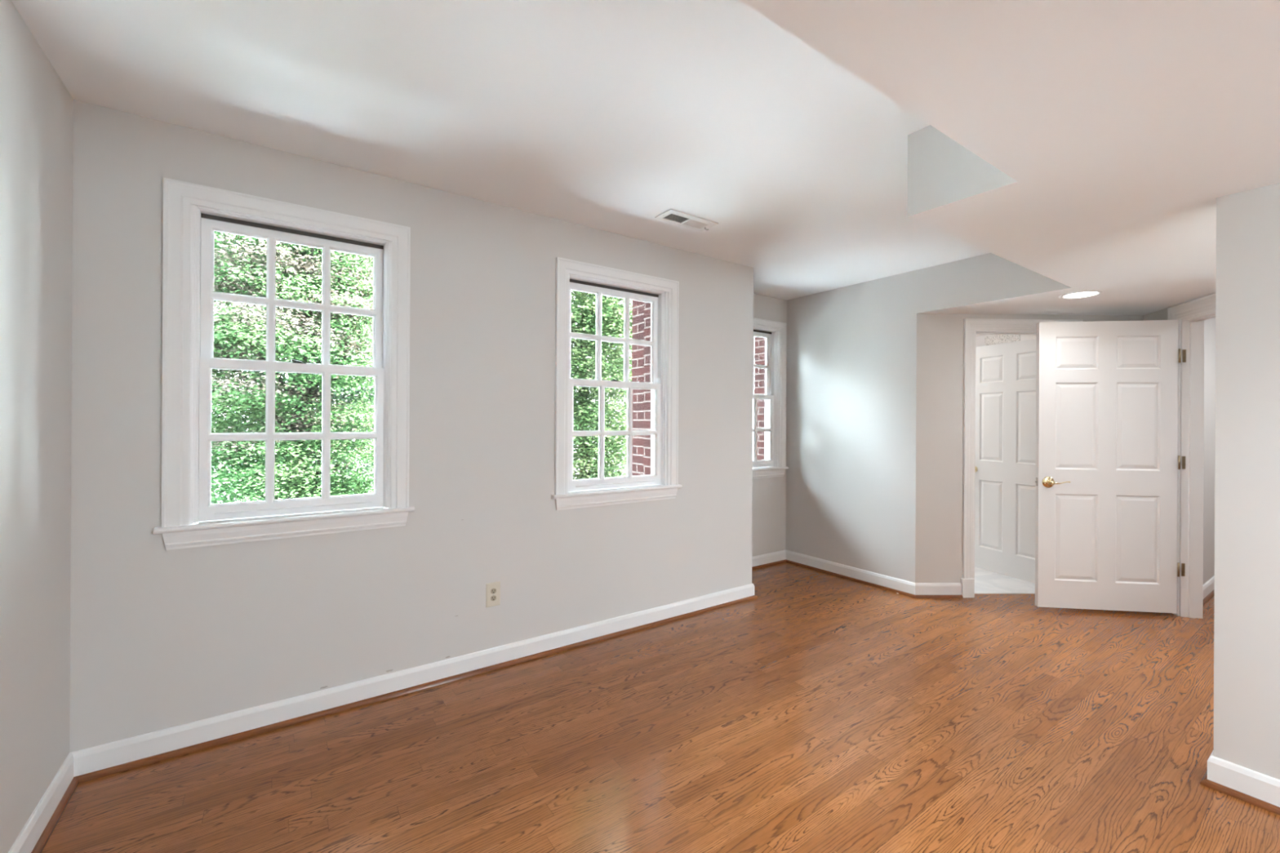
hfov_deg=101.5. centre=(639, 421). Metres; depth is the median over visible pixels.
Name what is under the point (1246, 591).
wall
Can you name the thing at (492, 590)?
receptacle
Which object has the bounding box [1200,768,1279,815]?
trim
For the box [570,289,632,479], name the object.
leafy tree
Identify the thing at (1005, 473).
door
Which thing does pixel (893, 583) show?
baseboard
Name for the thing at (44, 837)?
trim
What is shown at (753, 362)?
wall
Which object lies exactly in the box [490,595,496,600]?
receptacle
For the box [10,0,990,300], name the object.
ceiling
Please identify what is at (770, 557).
baseboard
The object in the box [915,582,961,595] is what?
baseboard
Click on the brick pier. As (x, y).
(637, 308)
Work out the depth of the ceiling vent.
3.09 m
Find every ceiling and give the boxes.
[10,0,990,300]
[739,0,1279,315]
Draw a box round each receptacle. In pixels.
[490,588,496,593]
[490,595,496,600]
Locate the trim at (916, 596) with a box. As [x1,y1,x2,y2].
[915,595,963,598]
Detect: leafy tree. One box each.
[196,231,374,523]
[210,231,374,503]
[349,318,374,490]
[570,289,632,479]
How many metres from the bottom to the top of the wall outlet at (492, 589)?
0.131 m
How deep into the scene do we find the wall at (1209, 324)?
4.19 m
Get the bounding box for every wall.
[0,0,73,852]
[70,99,753,751]
[751,293,786,556]
[751,362,753,534]
[752,334,1035,403]
[785,270,916,582]
[915,313,1143,582]
[1143,308,1167,320]
[1168,306,1215,584]
[1213,182,1279,779]
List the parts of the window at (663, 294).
sash, sash, jamb frame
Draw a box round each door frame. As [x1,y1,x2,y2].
[960,318,1083,597]
[1167,293,1215,618]
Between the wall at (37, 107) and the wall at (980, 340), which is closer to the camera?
the wall at (37, 107)
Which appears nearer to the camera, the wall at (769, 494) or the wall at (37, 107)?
the wall at (37, 107)
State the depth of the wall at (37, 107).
1.64 m
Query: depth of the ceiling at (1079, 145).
1.50 m
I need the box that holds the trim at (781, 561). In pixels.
[751,559,786,569]
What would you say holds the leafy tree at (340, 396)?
on the ground
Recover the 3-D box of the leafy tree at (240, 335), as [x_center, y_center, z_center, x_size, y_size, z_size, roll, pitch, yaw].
[-3.231,0.894,5.153,1.099,7.308,1.579,0,0,28]
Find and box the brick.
[643,302,651,475]
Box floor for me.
[41,562,1279,852]
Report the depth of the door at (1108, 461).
3.75 m
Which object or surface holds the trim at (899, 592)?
attached to the wall at (851, 350)
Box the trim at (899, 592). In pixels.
[786,560,915,598]
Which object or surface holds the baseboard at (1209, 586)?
attached to the wall at (1209, 324)
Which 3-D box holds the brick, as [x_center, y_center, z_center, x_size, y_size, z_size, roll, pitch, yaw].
[0.225,1.361,3.930,0.365,6.400,0.198,0,0,-35]
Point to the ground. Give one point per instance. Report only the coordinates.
(573, 458)
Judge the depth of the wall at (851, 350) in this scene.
4.52 m
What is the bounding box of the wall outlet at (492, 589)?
[485,581,500,607]
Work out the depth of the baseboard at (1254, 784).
1.90 m
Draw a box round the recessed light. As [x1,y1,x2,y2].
[1058,289,1102,298]
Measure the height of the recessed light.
0.009 m
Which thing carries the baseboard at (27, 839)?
attached to the wall at (37, 107)
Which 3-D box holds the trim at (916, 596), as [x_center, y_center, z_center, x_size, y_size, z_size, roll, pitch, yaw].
[2.319,1.362,4.064,0.374,0.021,0.017,0,0,-1]
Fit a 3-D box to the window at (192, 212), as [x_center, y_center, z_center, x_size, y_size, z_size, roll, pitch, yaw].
[-1.571,-0.226,2.411,0.964,1.491,0.190,0,0,-35]
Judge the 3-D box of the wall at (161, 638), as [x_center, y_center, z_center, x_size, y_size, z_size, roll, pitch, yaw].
[-0.722,0.079,3.034,3.777,2.554,0.161,0,0,-35]
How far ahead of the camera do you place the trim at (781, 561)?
4.94 m
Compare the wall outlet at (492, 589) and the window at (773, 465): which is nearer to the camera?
the wall outlet at (492, 589)
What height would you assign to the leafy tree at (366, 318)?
7.933 m
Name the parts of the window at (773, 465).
sash, sash, jamb frame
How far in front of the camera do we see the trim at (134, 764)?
2.49 m
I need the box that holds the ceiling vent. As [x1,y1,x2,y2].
[654,208,718,231]
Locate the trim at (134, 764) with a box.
[74,595,757,782]
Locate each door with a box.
[974,338,1035,582]
[1035,320,1186,613]
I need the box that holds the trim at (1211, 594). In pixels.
[1203,589,1213,605]
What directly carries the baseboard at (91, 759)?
attached to the wall at (161, 638)
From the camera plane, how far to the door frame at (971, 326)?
4.08 m
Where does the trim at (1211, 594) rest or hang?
attached to the wall at (1209, 324)
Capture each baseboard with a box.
[8,752,74,852]
[70,583,754,777]
[751,550,786,566]
[786,550,915,595]
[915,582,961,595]
[1203,575,1214,599]
[1207,751,1279,807]
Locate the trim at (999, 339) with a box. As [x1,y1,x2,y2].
[984,334,1020,346]
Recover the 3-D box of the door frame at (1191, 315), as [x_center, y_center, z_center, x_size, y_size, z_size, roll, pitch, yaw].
[3.744,0.276,3.256,0.143,2.208,1.128,0,0,17]
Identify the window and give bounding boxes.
[153,177,414,550]
[551,257,682,510]
[752,317,788,479]
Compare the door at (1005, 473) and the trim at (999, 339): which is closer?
the door at (1005, 473)
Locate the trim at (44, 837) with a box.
[31,777,79,852]
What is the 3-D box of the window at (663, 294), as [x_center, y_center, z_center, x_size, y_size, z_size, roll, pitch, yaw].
[-0.155,-0.218,3.397,0.964,1.491,0.190,0,0,-35]
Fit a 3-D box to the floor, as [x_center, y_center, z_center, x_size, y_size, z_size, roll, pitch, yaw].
[2.293,1.430,2.273,7.826,0.124,8.100,0,0,-35]
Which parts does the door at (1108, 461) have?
lever handle, hinge plate, hinge plate, hinge plate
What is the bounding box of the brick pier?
[631,300,644,475]
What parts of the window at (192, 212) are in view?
jamb frame, sash, sash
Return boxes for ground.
[213,457,626,502]

